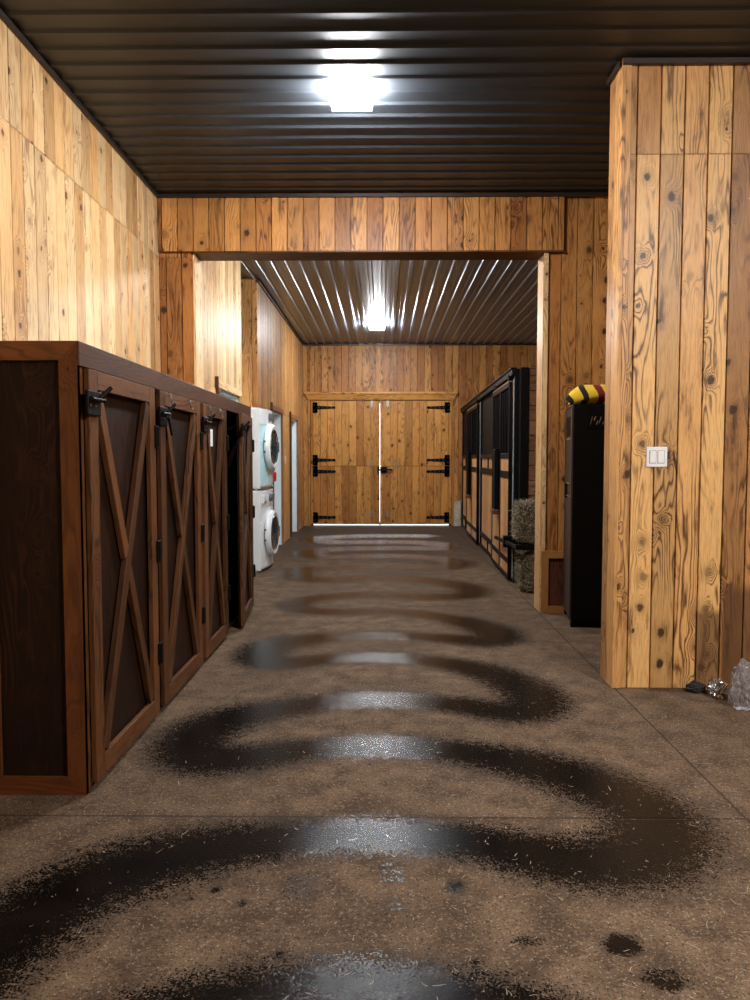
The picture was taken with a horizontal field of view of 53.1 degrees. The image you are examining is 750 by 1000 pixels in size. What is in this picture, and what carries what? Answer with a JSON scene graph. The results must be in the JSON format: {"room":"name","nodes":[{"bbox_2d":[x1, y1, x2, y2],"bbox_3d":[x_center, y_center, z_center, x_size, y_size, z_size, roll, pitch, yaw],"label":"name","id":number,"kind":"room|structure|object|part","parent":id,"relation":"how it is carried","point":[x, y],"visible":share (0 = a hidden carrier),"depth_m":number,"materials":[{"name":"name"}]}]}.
{"room":"farm building","nodes":[
{"label":"farm building","id":0,"kind":"room"},
{"bbox_2d":[0,19,160,371],"bbox_3d":[-1.942,-0.507,1.184,0.150,3.520,10.380,0,3,1],"label":"wall","id":1,"kind":"structure","parent":0,"point":[79,254],"depth_m":4.43,"materials":[{"name":"brown wood"}]},
{"bbox_2d":[0,8,749,197],"bbox_3d":[1.372,-2.227,1.029,6.480,0.028,10.333,0,3,1],"label":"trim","id":2,"kind":"structure","parent":1,"relation":"attached to","point":[686,60],"depth_m":5.51,"materials":[{"name":"brown metal"}]},
{"bbox_2d":[202,261,303,541],"bbox_3d":[-1.810,-1.031,10.546,0.755,3.520,7.925,0,3,1],"label":"wall","id":3,"kind":"structure","parent":0,"point":[272,354],"depth_m":9.24,"materials":[{"name":"brown wood"}]},
{"bbox_2d":[193,254,202,387],"bbox_3d":[-1.518,-0.556,6.486,0.022,3.026,0.229,0,3,1],"label":"trim","id":4,"kind":"structure","parent":3,"relation":"attached to","point":[197,263],"depth_m":6.37,"materials":[{"name":"brown wood"}]},
{"bbox_2d":[215,376,241,403],"bbox_3d":[-1.477,-0.152,7.679,0.032,2.085,1.182,0,3,1],"label":"trim","id":5,"kind":"structure","parent":3,"relation":"attached to","point":[219,384],"depth_m":7.42,"materials":[{"name":"brown wood"}]},
{"bbox_2d":[220,389,237,401],"bbox_3d":[-1.574,-0.102,7.689,0.158,1.985,1.010,0,3,1],"label":"door","id":6,"kind":"structure","parent":3,"relation":"in","point":[222,393],"depth_m":7.86,"materials":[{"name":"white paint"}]},
{"bbox_2d":[273,469,275,481],"bbox_3d":[-1.373,-0.557,10.280,0.068,0.603,0.166,1,3,15],"label":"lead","id":7,"kind":"object","parent":3,"relation":"hanging from","point":[274,473],"visible":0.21,"depth_m":10.22,"materials":[{"name":"fabric"}]},
{"bbox_2d":[270,402,283,544],"bbox_3d":[-1.413,-0.333,10.908,0.032,2.085,1.132,0,3,1],"label":"trim","id":8,"kind":"structure","parent":3,"relation":"attached to","point":[272,407],"depth_m":11.38,"materials":[{"name":"brown wood"}]},
{"bbox_2d":[273,411,281,544],"bbox_3d":[-1.510,-0.283,10.918,0.158,1.985,0.960,0,3,1],"label":"door","id":9,"kind":"structure","parent":3,"relation":"in","point":[277,416],"depth_m":11.37,"materials":[{"name":"white paint"}]},
{"bbox_2d":[289,412,298,536],"bbox_3d":[-1.391,-0.448,12.965,0.032,2.085,1.092,0,3,1],"label":"trim","id":10,"kind":"structure","parent":3,"relation":"attached to","point":[291,416],"depth_m":12.50,"materials":[{"name":"brown wood"}]},
{"bbox_2d":[292,419,296,531],"bbox_3d":[-1.488,-0.399,12.975,0.158,1.985,0.920,0,3,1],"label":"door","id":11,"kind":"structure","parent":3,"relation":"in","point":[294,458],"depth_m":13.41,"materials":[{"name":"white paint"}]},
{"bbox_2d":[257,280,536,345],"bbox_3d":[1.654,-2.828,11.758,6.145,0.028,5.230,0,3,1],"label":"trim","id":12,"kind":"structure","parent":3,"relation":"attached to","point":[258,281],"depth_m":14.35,"materials":[{"name":"brown metal"}]},
{"bbox_2d":[0,525,749,999],"bbox_3d":[1.131,1.024,5.329,6.950,0.001,18.951,0,3,1],"label":"floor","id":13,"kind":"structure","parent":0,"point":[50,845],"depth_m":2.72,"materials":[{"name":"concrete"}]},
{"bbox_2d":[0,341,255,794],"bbox_3d":[-1.245,0.172,4.744,0.540,1.765,3.713,0,3,1],"label":"tall cabinet","id":14,"kind":"object","parent":13,"relation":"on","point":[127,509],"visible":1,"depth_m":3.07,"materials":[{"name":"brown wood"}]},
{"bbox_3d":[-1.332,0.275,2.909,0.285,1.645,0.007,0,3,1],"label":"panel","id":15,"kind":"part","parent":14,"relation":"part of","materials":[{"name":"brown wood"}]},
{"bbox_3d":[-1.332,0.276,2.902,0.405,1.765,0.022,0,3,1],"label":"frame","id":16,"kind":"part","parent":14,"relation":"part of","materials":[{"name":"brown wood"}]},
{"bbox_3d":[-1.140,0.322,2.928,0.022,1.669,0.028,0,3,1],"label":"post","id":17,"kind":"part","parent":14,"relation":"part of","materials":[{"name":"brown wood"}]},
{"bbox_3d":[-1.135,0.285,3.361,0.006,1.595,0.801,0,3,1],"label":"panel","id":18,"kind":"part","parent":14,"relation":"part of","materials":[{"name":"brown wood"}]},
{"bbox_3d":[-1.111,0.285,3.361,0.022,1.635,0.841,0,3,1],"label":"door","id":19,"kind":"part","parent":14,"relation":"part of","materials":[{"name":"brown wood"}]},
{"bbox_3d":[-1.115,-0.660,4.692,0.026,0.094,3.702,0,3,1],"label":"rail","id":20,"kind":"part","parent":14,"relation":"part of","materials":[{"name":"brown wood"}]},
{"bbox_3d":[-1.126,0.233,4.285,0.006,1.595,0.801,0,3,1],"label":"panel","id":21,"kind":"part","parent":14,"relation":"part of","materials":[{"name":"brown wood"}]},
{"bbox_3d":[-1.102,0.233,4.285,0.022,1.635,0.841,0,3,1],"label":"door","id":22,"kind":"part","parent":14,"relation":"part of","materials":[{"name":"brown wood"}]},
{"bbox_3d":[-1.093,0.185,5.140,0.022,1.635,0.700,0,3,1],"label":"door","id":23,"kind":"part","parent":14,"relation":"part of","materials":[{"name":"brown wood"}]},
{"bbox_3d":[-1.117,0.185,5.141,0.006,1.595,0.660,0,3,1],"label":"panel","id":24,"kind":"part","parent":14,"relation":"part of","materials":[{"name":"brown wood"}]},
{"bbox_3d":[-1.073,0.130,6.134,0.006,1.595,0.810,0,3,-4],"label":"panel","id":25,"kind":"part","parent":14,"relation":"part of","materials":[{"name":"brown wood"}]},
{"bbox_3d":[-1.049,0.130,6.136,0.022,1.635,0.850,0,3,-4],"label":"door","id":26,"kind":"part","parent":14,"relation":"part of","materials":[{"name":"brown wood"}]},
{"bbox_3d":[-1.101,0.119,6.564,0.022,1.669,0.050,0,3,1],"label":"post","id":27,"kind":"part","parent":14,"relation":"part of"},
{"bbox_2d":[253,488,279,571],"bbox_3d":[-1.573,0.346,8.970,0.785,0.945,0.680,0,3,5],"label":"washing machine","id":28,"kind":"object","parent":13,"relation":"on","point":[266,527],"visible":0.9,"depth_m":8.70,"materials":[{"name":"white metal"}]},
{"bbox_3d":[-1.282,-0.007,8.710,0.020,0.090,0.150,0,3,5],"label":"detergent drawer","id":29,"kind":"part","parent":28,"relation":"part of","materials":[{"name":"white plastic"}]},
{"bbox_2d":[251,407,278,489],"bbox_3d":[-1.573,-0.602,8.917,0.785,0.945,0.680,0,3,5],"label":"dryer","id":30,"kind":"object","parent":28,"relation":"on","point":[265,437],"visible":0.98,"depth_m":8.64,"materials":[{"name":"white metal"}]},
{"bbox_3d":[-1.222,-0.628,8.897,0.068,0.550,0.550,0,3,5],"label":"door","id":31,"kind":"part","parent":30,"relation":"part of","materials":[{"name":"white plastic"}]},
{"bbox_3d":[-1.223,-0.628,8.897,0.045,0.390,0.390,0,3,5],"label":"glass","id":32,"kind":"part","parent":30,"relation":"part of","materials":[{"name":"glass"}]},
{"bbox_3d":[-1.222,0.390,8.954,0.068,0.550,0.550,0,3,5],"label":"door","id":33,"kind":"part","parent":28,"relation":"part of","materials":[{"name":"white plastic"}]},
{"bbox_3d":[-1.223,0.390,8.954,0.045,0.390,0.390,0,3,5],"label":"glass","id":34,"kind":"part","parent":28,"relation":"part of","materials":[{"name":"glass"}]},
{"bbox_2d":[3,552,748,999],"bbox_3d":[0.538,0.974,6.155,3.193,0.003,8.996,0,3,1],"label":"straw","id":35,"kind":"object","parent":13,"relation":"on","point":[423,552],"visible":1,"depth_m":2.37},
{"bbox_2d":[460,395,480,545],"bbox_3d":[1.598,-0.528,12.814,0.190,2.262,3.317,0,3,2],"label":"stall","id":36,"kind":"object","parent":13,"relation":"on","point":[471,412],"visible":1,"depth_m":12.11,"materials":[{"name":"black metal"}]},
{"bbox_3d":[1.714,-0.609,14.448,0.070,2.240,0.039,0,3,2],"label":"post","id":37,"kind":"part","parent":36,"relation":"part of","materials":[{"name":"black metal"}]},
{"bbox_3d":[1.679,-1.222,13.684,0.010,0.810,1.420,0,3,2],"label":"solid panel","id":38,"kind":"part","parent":36,"relation":"part of","materials":[{"name":"black metal"}]},
{"bbox_3d":[1.678,-0.547,13.702,0.050,2.200,1.460,0,3,2],"label":"fixed frame","id":39,"kind":"part","parent":36,"relation":"part of","materials":[{"name":"black metal"}]},
{"bbox_3d":[1.604,-0.426,11.193,0.070,2.240,0.070,0,3,2],"label":"post","id":40,"kind":"part","parent":36,"relation":"part of","materials":[{"name":"black metal"}]},
{"bbox_2d":[478,367,519,582],"bbox_3d":[1.487,-0.343,9.510,0.190,2.262,3.299,0,3,2],"label":"stall","id":41,"kind":"object","parent":13,"relation":"on","point":[498,491],"visible":0.98,"depth_m":8.70,"materials":[{"name":"black metal"}]},
{"bbox_3d":[1.602,-0.423,11.135,0.070,2.240,0.039,0,3,2],"label":"post","id":42,"kind":"part","parent":41,"relation":"part of","materials":[{"name":"black metal"}]},
{"bbox_3d":[1.561,-0.353,10.239,0.050,2.200,1.760,0,3,2],"label":"fixed frame","id":43,"kind":"part","parent":41,"relation":"part of","materials":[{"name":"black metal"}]},
{"bbox_3d":[1.562,-1.028,10.221,0.010,0.810,1.720,0,3,2],"label":"solid panel","id":44,"kind":"part","parent":41,"relation":"part of","materials":[{"name":"black metal"}]},
{"bbox_2d":[494,535,534,549],"bbox_3d":[1.619,0.436,7.945,0.530,0.120,1.391,0,3,1],"label":"bar","id":45,"kind":"object","parent":41,"relation":"attached to","point":[506,541],"visible":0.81,"depth_m":7.67,"materials":[{"name":"black metal"}]},
{"bbox_3d":[1.492,-0.242,7.898,0.070,2.240,0.070,0,3,2],"label":"post","id":46,"kind":"part","parent":41,"relation":"part of","materials":[{"name":"black metal"}]},
{"bbox_2d":[518,367,528,544],"bbox_3d":[1.539,-0.240,7.783,0.088,2.250,0.080,0,3,1],"label":"post","id":47,"kind":"object","parent":13,"relation":"on","point":[524,371],"visible":0.53,"depth_m":7.72,"materials":[{"name":"black metal"}]},
{"bbox_2d":[513,550,534,591],"bbox_3d":[1.849,0.663,7.500,0.939,0.478,0.517,0,3,1],"label":"hay bale","id":48,"kind":"object","parent":13,"relation":"on","point":[525,559],"visible":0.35,"depth_m":7.33},
{"bbox_2d":[508,497,534,543],"bbox_3d":[1.820,0.188,7.471,0.934,0.466,0.505,0,3,1],"label":"hay bale","id":49,"kind":"object","parent":48,"relation":"on","point":[523,519],"visible":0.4,"depth_m":7.30},
{"bbox_2d":[563,404,604,627],"bbox_3d":[1.852,0.117,6.013,0.634,1.735,0.538,0,3,9],"label":"locker","id":50,"kind":"object","parent":13,"relation":"on","point":[584,423],"visible":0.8,"depth_m":5.79,"materials":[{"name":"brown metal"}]},
{"bbox_3d":[1.558,-0.083,6.126,0.015,0.120,0.080,0,3,9],"label":"handle","id":51,"kind":"part","parent":50,"relation":"part of","materials":[{"name":"black metal"}]},
{"bbox_3d":[1.560,0.089,6.060,0.014,1.645,0.506,0,3,9],"label":"door","id":52,"kind":"part","parent":50,"relation":"part of","materials":[{"name":"black metal"}]},
{"bbox_2d":[564,384,604,404],"bbox_3d":[1.805,-0.823,5.840,0.640,0.159,0.267,0,3,9],"label":"striped blanket","id":53,"kind":"object","parent":50,"relation":"on","point":[582,394],"visible":0.39,"depth_m":5.78,"materials":[{"name":"yellow fabric"}]},
{"bbox_2d":[686,680,706,692],"bbox_3d":[1.810,1.051,4.241,0.120,0.066,0.085,0,3,1],"label":"rock","id":54,"kind":"object","parent":13,"relation":"on","point":[693,686],"visible":1,"depth_m":4.21,"materials":[{"name":"black stone"}]},
{"bbox_2d":[707,678,727,698],"bbox_3d":[1.889,1.037,4.143,0.100,0.105,0.094,3,4,43],"label":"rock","id":55,"kind":"object","parent":13,"relation":"on","point":[717,688],"visible":1,"depth_m":4.12,"materials":[{"name":"stone"}]},
{"bbox_2d":[728,658,749,710],"bbox_3d":[1.953,0.969,3.955,0.167,0.263,0.172,0,3,1],"label":"plastic bag","id":56,"kind":"object","parent":13,"relation":"on","point":[739,687],"visible":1,"depth_m":3.93,"materials":[{"name":"clear plastic"}]},
{"bbox_2d":[0,0,749,343],"bbox_3d":[1.256,-2.557,5.142,7.100,0.170,18.880,0,3,1],"label":"ceiling","id":57,"kind":"structure","parent":0,"point":[200,96],"depth_m":4.62,"materials":[{"name":"brown metal"}]},
{"bbox_2d":[328,82,372,110],"bbox_3d":[-0.141,-2.395,4.450,0.260,0.075,0.229,0,3,1],"label":"ceiling light","id":58,"kind":"object","parent":57,"relation":"attached to","point":[344,96],"visible":1,"depth_m":4.37,"materials":[{"name":"white plastic"}]},
{"bbox_2d":[369,323,384,329],"bbox_3d":[0.032,-2.833,12.261,0.260,0.075,0.229,0,3,1],"label":"ceiling light","id":59,"kind":"object","parent":57,"relation":"attached to","point":[373,326],"visible":1,"depth_m":12.16,"materials":[{"name":"white plastic"}]},
{"bbox_2d":[159,196,608,550],"bbox_3d":[1.353,-0.802,6.446,6.627,3.520,0.229,0,3,1],"label":"wall header","id":60,"kind":"structure","parent":0,"point":[577,294],"depth_m":6.30,"materials":[{"name":"orange wood"}]},
{"bbox_2d":[157,192,563,251],"bbox_3d":[-0.123,-2.312,6.240,3.376,0.478,0.040,0,3,1],"label":"wall","id":61,"kind":"structure","parent":60,"relation":"attached to","point":[339,223],"depth_m":6.22,"materials":[{"name":"orange wood"}]},
{"bbox_2d":[193,250,563,260],"bbox_3d":[0.029,-2.072,6.358,3.080,0.014,0.263,0,3,1],"label":"trim","id":62,"kind":"structure","parent":60,"relation":"attached to","point":[396,254],"depth_m":6.33,"materials":[{"name":"brown wood"}]},
{"bbox_2d":[534,253,548,611],"bbox_3d":[1.429,-0.554,6.446,0.040,3.026,0.247,0,3,1],"label":"trim","id":63,"kind":"structure","parent":60,"relation":"attached to","point":[543,262],"depth_m":6.37,"materials":[{"name":"brown wood"}]},
{"bbox_2d":[540,551,563,612],"bbox_3d":[2.040,0.699,6.387,1.255,0.530,0.042,0,3,1],"label":"trim","id":64,"kind":"structure","parent":60,"relation":"attached to","point":[551,601],"depth_m":6.38,"materials":[{"name":"brown wood"}]},
{"bbox_3d":[2.040,0.699,6.391,1.215,0.490,0.010,0,3,1],"label":"panel","id":65,"kind":"part","parent":64,"relation":"part of","materials":[{"name":"brown wood"}]},
{"bbox_2d":[303,343,536,525],"bbox_3d":[1.306,-1.257,14.569,6.900,3.520,0.200,0,3,1],"label":"wall","id":66,"kind":"structure","parent":0,"point":[467,370],"depth_m":14.41,"materials":[{"name":"orange wood"}]},
{"bbox_2d":[310,400,379,467],"bbox_3d":[-0.579,-1.286,14.512,1.337,1.315,0.102,0,3,1],"label":"door","id":67,"kind":"structure","parent":66,"relation":"in","point":[343,433],"depth_m":14.48,"materials":[{"name":"brown wood"}]},
{"bbox_2d":[311,466,379,523],"bbox_3d":[-0.579,-0.092,14.566,1.337,1.127,0.077,0,3,1],"label":"door","id":68,"kind":"structure","parent":66,"relation":"in","point":[339,494],"depth_m":14.55,"materials":[{"name":"brown wood"}]},
{"bbox_2d":[304,392,457,399],"bbox_3d":[0.112,-2.004,14.405,2.945,0.150,0.070,0,3,1],"label":"trim","id":69,"kind":"structure","parent":66,"relation":"attached to","point":[310,395],"depth_m":14.40,"materials":[{"name":"brown wood"}]},
{"bbox_2d":[308,400,453,525],"bbox_3d":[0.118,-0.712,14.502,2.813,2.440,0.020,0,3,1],"label":"trim","id":70,"kind":"structure","parent":66,"relation":"attached to","point":[308,400],"depth_m":14.49,"materials":[{"name":"brown wood"}]},
{"bbox_2d":[377,466,451,524],"bbox_3d":[0.766,-0.086,14.533,1.436,1.136,0.115,0,3,1],"label":"door","id":71,"kind":"structure","parent":66,"relation":"in","point":[408,494],"depth_m":14.54,"materials":[{"name":"brown wood"}]},
{"bbox_2d":[380,400,451,467],"bbox_3d":[0.790,-1.280,14.498,1.388,1.325,0.102,0,3,1],"label":"door","id":72,"kind":"structure","parent":66,"relation":"in","point":[412,433],"depth_m":14.47,"materials":[{"name":"brown wood"}]},
{"bbox_2d":[454,501,460,525],"bbox_3d":[1.594,0.264,14.513,0.136,0.490,0.053,0,3,1],"label":"guard","id":73,"kind":"object","parent":66,"relation":"attached to","point":[457,504],"visible":1,"depth_m":14.49,"materials":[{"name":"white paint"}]},
{"bbox_2d":[505,399,512,535],"bbox_3d":[3.224,-0.403,11.136,2.970,2.200,0.070,0,3,1],"label":"wall","id":74,"kind":"structure","parent":0,"point":[507,399],"depth_m":11.10,"materials":[{"name":"brown wood"}]},
{"bbox_2d":[527,366,536,544],"bbox_3d":[3.130,-0.246,7.793,3.087,2.260,0.105,0,3,1],"label":"wall","id":75,"kind":"structure","parent":0,"point":[532,369],"depth_m":7.74,"materials":[{"name":"brown wood"}]},
{"bbox_2d":[620,64,749,687],"bbox_3d":[3.014,-0.682,4.314,3.264,3.520,0.215,0,3,1],"label":"wall partition","id":76,"kind":"structure","parent":0,"point":[686,574],"depth_m":4.22,"materials":[{"name":"brown wood"}]},
{"bbox_2d":[600,58,631,687],"bbox_3d":[1.387,-0.683,4.325,0.050,3.520,0.229,0,3,1],"label":"wall","id":77,"kind":"structure","parent":76,"relation":"attached to","point":[621,86],"depth_m":4.26,"materials":[{"name":"brown wood"}]},
{"bbox_2d":[646,447,666,466],"bbox_3d":[1.593,-0.243,4.241,0.118,0.115,0.010,0,3,1],"label":"light switch","id":78,"kind":"object","parent":76,"relation":"attached to","point":[655,456],"visible":1,"depth_m":4.24,"materials":[{"name":"white plastic"}]},
{"label":"outside","id":79,"kind":"structure","parent":0,"visible":0},
{"bbox_2d":[314,524,448,524],"bbox_3d":[0.291,-0.152,27.398,24.000,0.080,25.270,0,3,1],"label":"ground","id":80,"kind":"structure","parent":79,"point":[314,524],"depth_m":15.13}
]}

